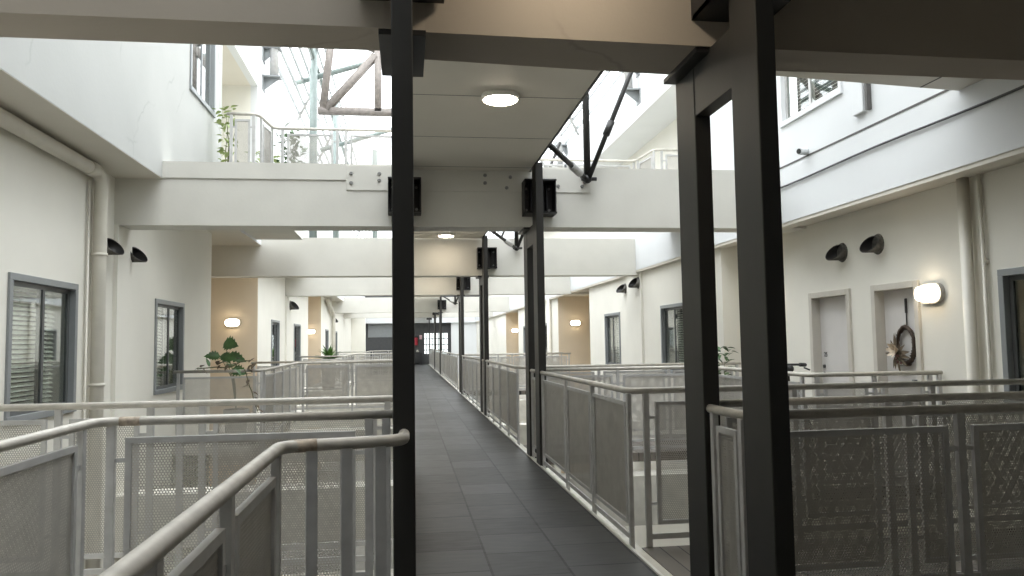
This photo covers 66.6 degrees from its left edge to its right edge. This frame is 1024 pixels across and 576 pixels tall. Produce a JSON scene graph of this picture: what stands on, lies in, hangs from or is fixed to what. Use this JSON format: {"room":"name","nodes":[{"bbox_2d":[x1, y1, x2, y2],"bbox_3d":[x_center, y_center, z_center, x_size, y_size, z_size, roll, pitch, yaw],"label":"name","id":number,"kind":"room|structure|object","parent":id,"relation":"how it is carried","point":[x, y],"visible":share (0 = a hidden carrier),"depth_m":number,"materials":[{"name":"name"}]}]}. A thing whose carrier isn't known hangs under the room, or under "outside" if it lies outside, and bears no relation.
{"room":"apartment building walkway","nodes":[
{"label":"apartment building walkway","id":0,"kind":"room"},
{"bbox_2d":[0,127,211,575],"bbox_3d":[-4.377,1.946,5.186,0.300,7.170,17.700,0,-4,-8],"label":"wall","id":1,"kind":"structure","parent":0,"point":[44,197],"depth_m":8.50,"materials":[{"name":"paint"}]},
{"bbox_2d":[0,107,107,575],"bbox_3d":[-4.244,2.011,6.061,0.166,7.158,5.223,0,-4,-8],"label":"drain pipe","id":2,"kind":"object","parent":1,"relation":"attached to","point":[10,122],"visible":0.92,"depth_m":8.58,"materials":[{"name":"paint"}]},
{"bbox_2d":[110,224,132,562],"bbox_3d":[-4.778,2.535,9.465,0.050,6.600,0.490,0,-4,-8],"label":"trim","id":3,"kind":"structure","parent":1,"relation":"attached to","point":[122,264],"depth_m":9.53,"materials":[{"name":"paint"}]},
{"bbox_2d":[0,272,392,575],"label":"railing","id":4,"kind":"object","parent":1,"relation":"in","point":[27,295],"depth_m":5.24,"materials":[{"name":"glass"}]},
{"bbox_2d":[10,286,55,403],"bbox_3d":[-4.674,0.566,7.488,0.045,1.199,1.144,0,-4,-8],"label":"blind","id":5,"kind":"object","parent":4,"relation":"attached to","point":[16,288],"depth_m":7.53,"materials":[{"name":"plastic"}]},
{"bbox_2d":[31,290,47,402],"bbox_3d":[-4.939,0.594,8.155,0.040,1.285,0.251,0,-4,-8],"label":"curtain","id":6,"kind":"object","parent":4,"relation":"hanging from","point":[34,290],"depth_m":8.09,"materials":[{"name":"fabric"}]},
{"bbox_2d":[153,298,392,457],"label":"railing","id":7,"kind":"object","parent":1,"relation":"in","point":[158,388],"depth_m":12.20,"materials":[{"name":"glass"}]},
{"bbox_2d":[156,307,161,385],"bbox_3d":[-5.188,0.838,11.284,0.045,1.199,0.645,0,-4,-8],"label":"blind","id":8,"kind":"object","parent":7,"relation":"attached to","point":[158,373],"depth_m":11.52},
{"bbox_2d":[156,308,163,385],"bbox_3d":[-5.450,0.865,11.932,0.040,1.285,0.710,0,-4,-8],"label":"curtain","id":9,"kind":"object","parent":7,"relation":"hanging from","point":[162,309],"depth_m":12.14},
{"bbox_2d":[195,358,264,422],"bbox_3d":[-4.271,1.554,11.827,1.084,1.000,0.211,-1,-4,-3],"label":"trailing vine","id":10,"kind":"object","parent":7,"relation":"hanging from","point":[252,365],"visible":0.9,"depth_m":11.85,"materials":[{"name":"green plant"}]},
{"bbox_2d":[115,469,816,550],"bbox_3d":[-0.375,2.772,10.009,8.920,0.630,0.420,0,-4,-8],"label":"concrete beam","id":11,"kind":"structure","parent":1,"relation":"attached to","point":[638,475],"depth_m":9.97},
{"bbox_2d":[0,69,341,300],"bbox_3d":[-7.926,-0.181,26.761,2.596,0.186,61.000,0,-4,-8],"label":"ceiling","id":12,"kind":"structure","parent":0,"point":[16,98],"depth_m":7.56,"materials":[{"name":"paint"}]},
{"bbox_2d":[0,37,364,300],"bbox_3d":[-6.774,-4.804,27.247,0.140,9.430,61.000,0,-4,-8],"label":"wall","id":13,"kind":"structure","parent":0,"point":[137,97],"depth_m":8.94,"materials":[{"name":"paint"}]},
{"bbox_2d":[189,44,215,117],"bbox_3d":[-4.852,-3.439,11.472,0.650,1.700,1.590,0,-4,-8],"label":"window","id":14,"kind":"structure","parent":13,"relation":"in","point":[211,104],"depth_m":12.06,"materials":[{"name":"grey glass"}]},
{"bbox_2d":[196,44,204,99],"bbox_3d":[-5.735,-2.833,12.426,1.810,2.950,0.200,0,-4,-8],"label":"blind","id":15,"kind":"object","parent":14,"relation":"in","point":[203,73],"depth_m":12.47,"materials":[{"name":"white paint"}]},
{"bbox_2d":[162,161,345,179],"bbox_3d":[-3.188,-1.459,9.710,2.210,0.205,0.018,0,-4,-8],"label":"trim","id":16,"kind":"structure","parent":13,"relation":"attached to","point":[170,169],"depth_m":9.70,"materials":[{"name":"paint"}]},
{"bbox_2d":[262,47,281,92],"bbox_3d":[-5.060,-5.024,16.468,0.360,1.780,0.260,0,-4,-8],"label":"post","id":17,"kind":"object","parent":13,"relation":"attached to","point":[272,53],"visible":0.73,"depth_m":16.39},
{"bbox_2d":[279,47,371,237],"bbox_3d":[-7.402,-4.617,36.001,1.047,2.008,41.500,0,-4,-8],"label":"louvres","id":18,"kind":"object","parent":13,"relation":"on","point":[305,103],"visible":0.17,"depth_m":21.55,"materials":[{"name":"metal"}]},
{"bbox_2d":[209,278,257,560],"bbox_3d":[-7.068,2.902,18.350,2.099,7.170,0.220,0,-4,-8],"label":"wall","id":19,"kind":"structure","parent":0,"point":[230,297],"depth_m":18.45,"materials":[{"name":"beige paint"}]},
{"bbox_2d":[221,85,250,161],"bbox_3d":[-6.170,-2.603,15.639,1.810,2.950,0.200,0,-4,-8],"label":"wall","id":20,"kind":"structure","parent":0,"point":[238,95],"depth_m":15.69,"materials":[{"name":"paint"}]},
{"bbox_2d":[222,45,249,85],"bbox_3d":[-8.935,-2.802,34.880,2.110,0.200,45.050,0,-4,-8],"label":"ceiling","id":21,"kind":"structure","parent":0,"point":[232,74],"depth_m":14.94,"materials":[{"name":"paint"}]},
{"bbox_2d":[244,230,302,239],"bbox_3d":[-5.333,-1.203,13.401,2.850,0.180,4.250,0,-4,-8],"label":"floor","id":22,"kind":"structure","parent":0,"point":[258,235],"depth_m":15.03,"materials":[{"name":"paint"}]},
{"bbox_2d":[212,105,239,161],"bbox_3d":[-4.391,-2.111,11.989,0.436,1.407,0.460,0,-4,-8],"label":"shrub","id":23,"kind":"object","parent":22,"relation":"on","point":[221,151],"visible":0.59,"depth_m":11.98,"materials":[{"name":"green plant"}]},
{"bbox_2d":[227,112,391,164],"bbox_3d":[-3.091,-1.910,12.226,2.670,1.301,0.672,1,-4,-27],"label":"railing","id":24,"kind":"object","parent":22,"relation":"on","point":[268,147],"visible":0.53,"depth_m":12.35,"materials":[{"name":"metal"}]},
{"bbox_2d":[172,410,381,455],"bbox_3d":[-3.852,2.688,15.285,3.450,0.115,6.770,0,-4,-8],"label":"floor","id":25,"kind":"structure","parent":0,"point":[280,410],"depth_m":12.13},
{"bbox_2d":[204,335,248,432],"bbox_3d":[-4.944,1.685,13.705,0.592,1.700,0.667,-3,-4,28],"label":"monstera","id":26,"kind":"object","parent":25,"relation":"on","point":[230,343],"visible":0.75,"depth_m":13.67,"materials":[{"name":"plant"}]},
{"bbox_2d":[223,408,248,432],"bbox_3d":[-4.860,2.338,13.742,0.435,0.400,0.435,0,-4,-8],"label":"pot","id":27,"kind":"object","parent":25,"relation":"on","point":[245,409],"depth_m":13.58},
{"bbox_2d":[256,278,307,553],"bbox_3d":[-6.806,3.231,23.127,0.300,7.170,9.600,0,-4,-8],"label":"wall","id":28,"kind":"structure","parent":0,"point":[271,291],"depth_m":21.58,"materials":[{"name":"paint"}]},
{"bbox_2d":[284,296,288,481],"bbox_3d":[-6.581,3.489,22.785,0.050,6.600,0.500,0,-4,-8],"label":"trim","id":29,"kind":"structure","parent":28,"relation":"attached to","point":[286,297],"depth_m":22.76,"materials":[{"name":"paint"}]},
{"bbox_2d":[251,319,392,412],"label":"window","id":30,"kind":"structure","parent":28,"relation":"in","point":[275,324],"depth_m":17.86,"materials":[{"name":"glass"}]},
{"bbox_2d":[294,324,392,395],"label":"window","id":31,"kind":"structure","parent":28,"relation":"in","point":[297,327],"depth_m":25.67,"materials":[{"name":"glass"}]},
{"bbox_2d":[288,398,585,427],"bbox_3d":[-1.295,3.721,23.443,10.700,0.630,0.420,0,-4,-8],"label":"concrete beam","id":32,"kind":"structure","parent":28,"relation":"attached to","point":[522,402],"depth_m":22.81,"materials":[{"name":"concrete"}]},
{"bbox_2d":[308,297,320,468],"bbox_3d":[-8.928,3.886,32.090,2.099,7.170,0.220,0,-4,-8],"label":"wall","id":33,"kind":"structure","parent":0,"point":[314,303],"depth_m":32.24,"materials":[{"name":"beige paint"}]},
{"bbox_2d":[242,425,392,575],"bbox_3d":[-2.678,7.164,27.451,20.000,0.200,64.000,0,-4,-8],"label":"ground","id":34,"kind":"structure","parent":0,"point":[360,550],"depth_m":19.23,"materials":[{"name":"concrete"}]},
{"bbox_2d":[321,296,350,468],"bbox_3d":[-9.656,4.739,44.182,0.300,7.170,24.400,0,-4,-8],"label":"wall","id":35,"kind":"structure","parent":0,"point":[343,327],"depth_m":40.08,"materials":[{"name":"paint"}]},
{"bbox_2d":[351,318,365,403],"bbox_3d":[-9.874,5.160,50.192,0.880,7.170,0.600,0,-4,-8],"label":"pier","id":36,"kind":"object","parent":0,"point":[358,325],"visible":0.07,"depth_m":50.04,"materials":[{"name":"paint"}]},
{"bbox_2d":[365,295,478,395],"bbox_3d":[-6.734,3.378,57.169,14.000,11.600,0.300,0,-4,-8],"label":"wall","id":37,"kind":"structure","parent":0,"point":[378,344],"depth_m":56.94,"materials":[{"name":"paint"}]},
{"bbox_2d":[368,323,391,337],"bbox_3d":[-9.216,3.054,56.664,2.450,1.050,0.080,0,-4,-8],"label":"end panel","id":38,"kind":"object","parent":37,"relation":"attached to","point":[374,330],"visible":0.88,"depth_m":56.60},
{"bbox_2d":[366,317,474,323],"bbox_3d":[-6.691,2.174,56.805,14.000,0.750,0.600,0,-4,-8],"label":"lintel","id":39,"kind":"object","parent":37,"relation":"attached to","point":[444,319],"visible":0.07,"depth_m":56.55,"materials":[{"name":"white paint"}]},
{"bbox_2d":[451,322,476,400],"bbox_3d":[-2.088,5.732,57.427,4.750,6.800,0.700,0,-4,-8],"label":"wall","id":40,"kind":"structure","parent":0,"point":[470,330],"depth_m":57.03,"materials":[{"name":"paint"}]},
{"bbox_2d":[476,314,506,422],"bbox_3d":[-1.294,5.203,48.770,0.300,6.630,17.500,0,-4,-8],"label":"wall","id":41,"kind":"structure","parent":0,"point":[497,325],"depth_m":44.54,"materials":[{"name":"paint"}]},
{"bbox_2d":[467,389,553,395],"bbox_3d":[0.102,3.278,24.615,3.410,0.115,1.100,0,-4,-8],"label":"floor","id":42,"kind":"structure","parent":0,"point":[521,391],"depth_m":24.10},
{"bbox_2d":[464,353,570,390],"bbox_3d":[0.132,2.675,24.056,3.455,1.300,0.045,0,-4,-8],"label":"railing","id":43,"kind":"object","parent":42,"relation":"on","point":[557,357],"visible":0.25,"depth_m":24.07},
{"bbox_2d":[506,313,518,397],"bbox_3d":[0.757,4.585,40.331,2.099,6.630,0.220,0,-4,-8],"label":"wall","id":44,"kind":"structure","parent":0,"point":[512,339],"depth_m":40.28,"materials":[{"name":"beige paint"}]},
{"bbox_2d":[415,364,657,575],"bbox_3d":[-2.810,3.521,26.935,1.530,0.200,60.500,0,-4,-8],"label":"floor","id":45,"kind":"structure","parent":0,"point":[484,507],"depth_m":7.01,"materials":[{"name":"grey tile"}]},
{"bbox_2d":[372,0,443,575],"bbox_3d":[-0.526,0.013,3.787,0.410,3.915,1.110,0,-4,-8],"label":"column","id":46,"kind":"structure","parent":45,"relation":"on","point":[402,48],"depth_m":3.28,"materials":[{"name":"grey metal"}]},
{"bbox_2d":[432,313,438,368],"bbox_3d":[-4.357,2.929,44.852,0.410,3.915,1.110,0,-4,-8],"label":"column","id":47,"kind":"structure","parent":45,"relation":"on","point":[434,314],"depth_m":44.42,"materials":[{"name":"grey metal"}]},
{"bbox_2d":[344,312,492,318],"bbox_3d":[-5.140,1.342,45.046,8.920,0.730,0.420,0,-4,-8],"label":"concrete beam","id":48,"kind":"structure","parent":47,"relation":"on","point":[444,314],"depth_m":44.78,"materials":[{"name":"paint"}]},
{"bbox_2d":[437,297,445,374],"bbox_3d":[-3.366,2.405,37.537,0.410,3.915,1.110,0,-4,-8],"label":"column","id":49,"kind":"structure","parent":45,"relation":"on","point":[441,303],"depth_m":37.13,"materials":[{"name":"grey metal"}]},
{"bbox_2d":[332,297,517,313],"bbox_3d":[-3.268,0.814,37.851,10.700,0.730,0.420,0,-4,-8],"label":"concrete beam","id":50,"kind":"structure","parent":49,"relation":"on","point":[376,304],"depth_m":37.50,"materials":[{"name":"paint"}]},
{"bbox_2d":[456,277,470,393],"bbox_3d":[-1.453,1.392,23.402,0.410,3.915,1.110,0,-4,-8],"label":"column","id":51,"kind":"structure","parent":45,"relation":"on","point":[462,283],"depth_m":23.09,"materials":[{"name":"grey metal"}]},
{"bbox_2d":[285,277,588,296],"bbox_3d":[-1.354,-0.174,23.715,10.700,0.780,0.420,0,-4,-8],"label":"concrete beam","id":52,"kind":"structure","parent":51,"relation":"on","point":[423,286],"depth_m":23.31,"materials":[{"name":"paint"}]},
{"bbox_2d":[293,48,390,237],"bbox_3d":[-4.312,-3.132,28.979,5.130,5.800,22.000,0,-4,-8],"label":"roof frame","id":53,"kind":"object","parent":52,"relation":"on","point":[314,68],"visible":0.26,"depth_m":20.40,"materials":[{"name":"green metal"}]},
{"bbox_2d":[318,49,390,116],"bbox_3d":[-2.189,-5.712,20.346,5.600,2.535,0.194,0,-4,-8],"label":"roof truss","id":54,"kind":"object","parent":53,"relation":"attached to","point":[326,107],"visible":0.41,"depth_m":19.97,"materials":[{"name":"metal"}]},
{"bbox_2d":[476,236,496,416],"bbox_3d":[-0.530,0.904,16.581,0.410,3.915,1.110,0,-4,-8],"label":"column","id":55,"kind":"structure","parent":45,"relation":"on","point":[486,256],"depth_m":16.25,"materials":[{"name":"grey metal"}]},
{"bbox_2d":[211,238,638,277],"bbox_3d":[-2.353,-0.642,16.632,11.020,0.800,0.420,0,-4,-8],"label":"concrete beam","id":56,"kind":"structure","parent":55,"relation":"on","point":[307,257],"depth_m":16.48,"materials":[{"name":"paint"}]},
{"bbox_2d":[490,142,560,250],"bbox_3d":[0.076,-1.994,16.395,2.079,2.372,0.730,3,-5,-41],"label":"frame","id":57,"kind":"object","parent":56,"relation":"attached to","point":[516,247],"visible":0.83,"depth_m":16.59,"materials":[{"name":"grey metal"}]},
{"bbox_2d":[209,421,642,464],"bbox_3d":[-2.294,3.243,16.362,11.020,0.630,0.420,0,-4,-8],"label":"concrete beam","id":58,"kind":"structure","parent":55,"relation":"attached to","point":[523,432],"depth_m":16.11,"materials":[{"name":"concrete"}]},
{"bbox_2d":[518,162,556,467],"bbox_3d":[0.356,0.435,10.038,0.410,3.915,1.110,0,-4,-8],"label":"column","id":59,"kind":"structure","parent":45,"relation":"on","point":[538,193],"depth_m":9.77,"materials":[{"name":"grey metal"}]},
{"bbox_2d":[114,164,805,232],"bbox_3d":[-0.434,-1.168,10.283,8.920,0.790,0.420,0,-4,-8],"label":"concrete beam","id":60,"kind":"structure","parent":59,"relation":"on","point":[620,199],"depth_m":9.95,"materials":[{"name":"paint"}]},
{"bbox_2d":[388,177,420,215],"bbox_3d":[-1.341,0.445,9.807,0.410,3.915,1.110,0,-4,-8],"label":"bracket","id":61,"kind":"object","parent":60,"relation":"attached to","point":[417,180],"depth_m":9.90,"materials":[{"name":"grey metal"}]},
{"bbox_2d":[414,231,487,238],"bbox_3d":[-1.040,-1.350,13.532,1.655,0.276,6.120,0,-4,-8],"label":"ceiling","id":62,"kind":"structure","parent":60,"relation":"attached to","point":[443,235],"depth_m":15.88,"materials":[{"name":"white"}]},
{"bbox_2d":[346,166,590,192],"bbox_3d":[-0.526,-1.400,10.057,3.160,0.315,0.035,0,-4,-8],"label":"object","id":63,"kind":"structure","parent":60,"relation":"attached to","point":[364,178],"depth_m":10.04,"materials":[{"name":"paint"}]},
{"bbox_2d":[413,59,603,171],"bbox_3d":[-0.196,-1.797,7.298,1.655,0.276,5.625,0,-4,-8],"label":"ceiling","id":64,"kind":"structure","parent":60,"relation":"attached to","point":[495,97],"depth_m":7.53,"materials":[{"name":"white"}]},
{"bbox_2d":[483,95,516,105],"bbox_3d":[-0.104,-1.686,7.016,0.310,0.012,0.310,0,-4,-8],"label":"diffuser","id":65,"kind":"object","parent":64,"relation":"attached to","point":[495,100],"depth_m":6.98,"materials":[{"name":"white"}]},
{"bbox_2d":[549,72,632,183],"bbox_3d":[0.956,-2.560,9.894,2.079,2.372,0.730,3,-5,-41],"label":"frame","id":66,"kind":"object","parent":60,"relation":"attached to","point":[586,177],"visible":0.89,"depth_m":10.12,"materials":[{"name":"grey metal"}]},
{"bbox_2d":[430,365,672,575],"bbox_3d":[-1.988,3.547,27.044,0.083,0.238,60.500,0,-4,-8],"label":"kerb","id":67,"kind":"object","parent":45,"relation":"attached to","point":[640,550],"visible":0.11,"depth_m":6.43,"materials":[{"name":"concrete"}]},
{"bbox_2d":[462,355,479,407],"bbox_3d":[-1.050,2.404,19.909,0.045,1.300,5.800,0,-4,-8],"label":"railing","id":68,"kind":"object","parent":67,"relation":"on","point":[469,374],"visible":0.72,"depth_m":19.74,"materials":[{"name":"metal"}]},
{"bbox_2d":[530,369,535,458],"bbox_3d":[0.298,1.691,9.950,0.045,1.300,0.480,0,-4,-8],"label":"railing","id":69,"kind":"object","parent":67,"relation":"on","point":[533,399],"visible":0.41,"depth_m":10.07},
{"bbox_2d":[431,366,663,575],"bbox_3d":[-2.041,3.509,27.040,0.022,0.214,60.500,0,-4,-8],"label":"trim","id":70,"kind":"structure","parent":67,"relation":"attached to","point":[599,519],"depth_m":6.89,"materials":[{"name":"metal"}]},
{"bbox_2d":[706,402,1023,575],"bbox_3d":[2.970,1.250,4.199,3.798,1.301,0.456,0,-4,-8],"label":"railing","id":71,"kind":"object","parent":67,"relation":"on","point":[718,459],"visible":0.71,"depth_m":3.90,"materials":[{"name":"metal"}]},
{"bbox_2d":[663,0,795,575],"bbox_3d":[1.171,0.004,4.018,0.410,3.915,1.110,0,-4,-8],"label":"column","id":72,"kind":"structure","parent":45,"relation":"on","point":[739,67],"depth_m":3.70,"materials":[{"name":"grey metal"}]},
{"bbox_2d":[0,0,1023,79],"bbox_3d":[0.382,-1.635,4.243,8.928,0.760,0.485,0,-4,-9],"label":"concrete beam","id":73,"kind":"structure","parent":72,"relation":"on","point":[983,39],"depth_m":4.06,"materials":[{"name":"paint"}]},
{"bbox_2d":[518,298,560,472],"bbox_3d":[1.114,3.928,30.978,0.300,6.630,9.500,0,-4,-8],"label":"wall","id":74,"kind":"structure","parent":0,"point":[554,302],"depth_m":27.62,"materials":[{"name":"paint"}]},
{"bbox_2d":[441,326,562,389],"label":"window","id":75,"kind":"structure","parent":74,"relation":"in","point":[523,326],"depth_m":27.25,"materials":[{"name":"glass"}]},
{"bbox_2d":[547,299,553,467],"bbox_3d":[1.351,3.683,27.436,0.158,6.620,0.158,0,-4,-8],"label":"drain pipe","id":76,"kind":"object","parent":74,"relation":"attached to","point":[549,334],"visible":0.25,"depth_m":27.53,"materials":[{"name":"paint"}]},
{"bbox_2d":[558,296,590,472],"bbox_3d":[2.630,3.594,26.493,2.099,6.630,0.220,0,-4,-8],"label":"wall","id":77,"kind":"structure","parent":0,"point":[575,340],"depth_m":26.46,"materials":[{"name":"beige paint"}]},
{"bbox_2d":[488,119,677,296],"bbox_3d":[1.142,-1.087,35.767,0.200,2.500,45.750,0,-4,-8],"label":"wall","id":78,"kind":"structure","parent":0,"point":[667,138],"depth_m":19.17,"materials":[{"name":"paint"}]},
{"bbox_2d":[519,88,676,237],"bbox_3d":[1.038,-2.433,35.849,1.470,0.200,45.750,0,-4,-8],"label":"ceiling","id":79,"kind":"structure","parent":0,"point":[663,114],"depth_m":17.97,"materials":[{"name":"white paint"}]},
{"bbox_2d":[589,246,741,546],"bbox_3d":[2.988,2.937,17.139,0.300,6.630,9.300,0,-4,-8],"label":"wall","id":80,"kind":"structure","parent":0,"point":[662,285],"depth_m":15.77,"materials":[{"name":"paint"}]},
{"bbox_2d":[604,312,620,363],"bbox_3d":[2.807,1.298,19.483,0.650,1.550,1.650,0,-4,-8],"label":"window","id":81,"kind":"structure","parent":80,"relation":"in","point":[617,332],"depth_m":19.52,"materials":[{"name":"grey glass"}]},
{"bbox_2d":[485,303,740,445],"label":"window","id":82,"kind":"structure","parent":80,"relation":"in","point":[677,307],"depth_m":12.44,"materials":[{"name":"metal"}]},
{"bbox_2d":[673,309,683,362],"bbox_3d":[3.269,0.956,14.819,0.045,1.199,1.028,0,-4,-8],"label":"blind","id":83,"kind":"object","parent":82,"relation":"attached to","point":[678,341],"depth_m":14.97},
{"bbox_2d":[678,309,683,360],"bbox_3d":[3.343,0.984,15.553,0.040,1.285,0.408,0,-4,-8],"label":"blind","id":84,"kind":"object","parent":82,"relation":"hanging from","point":[680,309],"depth_m":15.44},
{"bbox_2d":[627,272,645,547],"bbox_3d":[2.791,2.966,17.288,0.050,6.600,1.050,0,-4,-8],"label":"trim","id":85,"kind":"structure","parent":80,"relation":"attached to","point":[634,295],"depth_m":17.27,"materials":[{"name":"paint"}]},
{"bbox_2d":[523,437,941,499],"bbox_3d":[2.240,2.230,10.017,3.730,0.115,4.680,0,-4,-8],"label":"floor","id":86,"kind":"structure","parent":0,"point":[638,454],"depth_m":10.50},
{"bbox_2d":[546,365,942,501],"bbox_3d":[2.615,1.615,9.377,4.640,1.301,1.808,-5,-5,43],"label":"railing","id":87,"kind":"object","parent":86,"relation":"on","point":[659,378],"visible":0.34,"depth_m":10.34,"materials":[{"name":"metal"}]},
{"bbox_2d":[475,73,1023,321],"bbox_3d":[1.236,-4.580,28.316,0.140,9.970,61.000,0,-4,-8],"label":"wall","id":88,"kind":"structure","parent":0,"point":[995,127],"depth_m":8.82,"materials":[{"name":"white paint"}]},
{"bbox_2d":[486,71,623,237],"bbox_3d":[-0.491,-4.406,36.922,1.047,2.008,41.500,0,-4,-8],"label":"skylight","id":89,"kind":"object","parent":88,"relation":"on","point":[606,73],"visible":0.04,"depth_m":21.21,"materials":[{"name":"glass"}]},
{"bbox_2d":[624,72,640,105],"bbox_3d":[2.542,-4.843,16.827,0.360,1.780,0.260,0,-4,-8],"label":"post","id":90,"kind":"object","parent":88,"relation":"attached to","point":[634,93],"visible":0.42,"depth_m":16.76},
{"bbox_2d":[475,147,1023,322],"bbox_3d":[1.346,0.415,27.973,0.190,0.045,61.000,0,-4,-8],"label":"trim","id":91,"kind":"structure","parent":88,"relation":"attached to","point":[1018,154],"depth_m":8.22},
{"bbox_2d":[778,76,842,127],"bbox_3d":[3.987,-2.887,9.796,0.650,1.600,1.690,0,-4,-8],"label":"window","id":92,"kind":"structure","parent":88,"relation":"in","point":[811,93],"depth_m":10.38,"materials":[{"name":"white paint"}]},
{"bbox_2d":[789,77,836,113],"bbox_3d":[3.821,-2.899,9.774,0.045,1.244,1.360,0,-4,-8],"label":"blind","id":93,"kind":"object","parent":92,"relation":"attached to","point":[789,77],"depth_m":10.09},
{"bbox_2d":[851,82,871,116],"bbox_3d":[3.812,-3.639,8.673,0.052,3.450,0.290,0,-4,-8],"label":"drain pipe","id":94,"kind":"object","parent":88,"relation":"attached to","point":[861,92],"visible":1,"depth_m":8.54,"materials":[{"name":"metal"}]},
{"bbox_2d":[780,90,948,168],"bbox_3d":[4.288,-1.970,5.401,0.006,0.020,15.250,0,-4,-8],"label":"trim","id":95,"kind":"structure","parent":88,"relation":"attached to","point":[941,92],"depth_m":8.42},
{"bbox_2d":[781,85,1023,187],"bbox_3d":[4.359,-1.754,4.762,0.023,0.043,12.000,0,-4,-8],"label":"cable","id":96,"kind":"object","parent":88,"relation":"attached to","point":[1022,86],"visible":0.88,"depth_m":7.63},
{"bbox_2d":[476,146,1023,321],"bbox_3d":[2.530,0.299,28.142,2.596,0.186,61.000,0,-4,-8],"label":"ceiling","id":97,"kind":"structure","parent":0,"point":[1021,160],"depth_m":8.35,"materials":[{"name":"paint"}]},
{"bbox_2d":[642,528,1023,575],"bbox_3d":[2.876,1.893,5.322,3.730,0.115,1.220,0,-4,-8],"label":"floor","id":98,"kind":"structure","parent":0,"point":[675,559],"depth_m":5.35,"materials":[{"name":"concrete"}]},
{"bbox_2d":[720,391,1023,575],"bbox_3d":[2.940,1.289,4.752,3.710,1.300,0.045,0,-4,-9],"label":"railing","id":99,"kind":"object","parent":98,"relation":"on","point":[906,399],"visible":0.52,"depth_m":4.66,"materials":[{"name":"metal"}]},
{"bbox_2d":[776,71,982,90],"bbox_3d":[3.034,-2.229,2.260,3.325,0.230,9.340,0,-4,-8],"label":"ceiling","id":100,"kind":"structure","parent":0,"point":[945,83],"depth_m":6.76,"materials":[{"name":"paint"}]},
{"bbox_2d":[782,162,1023,539],"bbox_3d":[4.937,2.072,5.123,0.300,6.630,15.100,0,-4,-8],"label":"wall","id":101,"kind":"structure","parent":0,"point":[919,232],"depth_m":8.20,"materials":[{"name":"paint"}]},
{"bbox_2d":[540,266,1023,548],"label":"railing","id":102,"kind":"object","parent":101,"relation":"in","point":[1007,277],"depth_m":6.14,"materials":[{"name":"metal"}]},
{"bbox_2d":[808,288,856,452],"bbox_3d":[4.245,1.060,10.029,0.320,2.150,1.080,0,-4,-8],"label":"door","id":103,"kind":"structure","parent":101,"relation":"in","point":[830,312],"depth_m":10.18,"materials":[{"name":"paint"}]},
{"bbox_2d":[825,243,847,261],"bbox_3d":[4.048,-0.444,9.766,0.184,0.244,0.244,0,-4,-8],"label":"cowl","id":104,"kind":"object","parent":101,"relation":"attached to","point":[839,252],"visible":1,"depth_m":9.79,"materials":[{"name":"metal"}]},
{"bbox_2d":[859,234,883,254],"bbox_3d":[4.149,-0.507,9.025,0.184,0.244,0.244,0,-4,-8],"label":"cowl","id":105,"kind":"object","parent":101,"relation":"attached to","point":[872,244],"visible":1,"depth_m":9.05,"materials":[{"name":"metal"}]},
{"bbox_2d":[870,280,928,467],"bbox_3d":[4.428,0.963,8.679,0.320,2.150,0.950,0,-4,-8],"label":"door","id":106,"kind":"structure","parent":101,"relation":"in","point":[888,314],"depth_m":8.85,"materials":[{"name":"paint"}]},
{"bbox_2d":[885,298,915,370],"bbox_3d":[4.299,0.547,8.702,0.163,0.852,0.504,0,-4,-8],"label":"wreath","id":107,"kind":"object","parent":106,"relation":"hanging from","point":[894,349],"visible":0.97,"depth_m":8.66,"materials":[{"name":"brown plant"}]},
{"bbox_2d":[914,283,944,303],"bbox_3d":[4.317,0.057,8.087,0.110,0.210,0.370,0,-4,-8],"label":"wall lamp","id":108,"kind":"object","parent":101,"relation":"attached to","point":[930,293],"visible":1,"depth_m":8.00,"materials":[{"name":"white"}]},
{"bbox_2d":[914,285,939,301],"bbox_3d":[4.292,0.057,8.084,0.060,0.165,0.330,0,-4,-8],"label":"diffuser","id":109,"kind":"object","parent":108,"relation":"attached to","point":[923,293],"depth_m":8.02,"materials":[{"name":"white"}]},
{"bbox_2d":[956,174,1000,528],"bbox_3d":[4.432,2.232,7.253,0.108,6.620,0.263,0,-4,-15],"label":"drain pipe","id":110,"kind":"object","parent":101,"relation":"attached to","point":[962,184],"visible":0.65,"depth_m":7.42,"materials":[{"name":"paint"}]},
{"bbox_3d":[-0.262,1.562,-0.127,0.470,0.115,6.040,0,-4,-8],"label":"floor","id":111,"kind":"structure","parent":0,"visible":0},
{"bbox_2d":[99,429,409,575],"bbox_3d":[-0.383,1.083,1.085,0.500,1.301,4.200,0,-4,-8],"label":"railing","id":112,"kind":"object","parent":111,"relation":"on","point":[221,547],"visible":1,"depth_m":2.50,"materials":[{"name":"metal"}]},
{"bbox_3d":[-0.835,-1.261,13.533,8.000,0.180,1.700,0,-4,-8],"label":"floor","id":113,"kind":"structure","parent":0,"visible":0},
{"bbox_2d":[274,122,306,162],"bbox_3d":[-3.612,-2.034,12.854,0.562,1.350,0.622,-5,-6,45],"label":"shrub","id":114,"kind":"object","parent":113,"relation":"on","point":[292,131],"visible":0.33,"depth_m":12.80,"materials":[{"name":"green plant"}]},
{"bbox_3d":[0.781,0.251,35.622,0.870,0.180,45.750,0,-4,-8],"label":"floor","id":115,"kind":"structure","parent":0,"visible":0},
{"bbox_2d":[539,149,677,168],"bbox_3d":[1.833,-1.819,14.595,4.145,1.301,0.848,-2,-4,10],"label":"railing","id":116,"kind":"object","parent":115,"relation":"on","point":[651,162],"visible":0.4,"depth_m":14.63,"materials":[{"name":"metal"}]},
{"bbox_3d":[-2.626,1.658,0.750,1.980,0.115,8.420,0,-4,-8],"label":"floor","id":117,"kind":"structure","parent":0,"visible":0},
{"bbox_2d":[0,410,392,575],"bbox_3d":[-1.018,1.117,1.438,1.523,1.301,5.274,0,-4,-8],"label":"railing","id":118,"kind":"object","parent":117,"relation":"on","point":[76,474],"visible":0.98,"depth_m":3.97,"materials":[{"name":"metal"}]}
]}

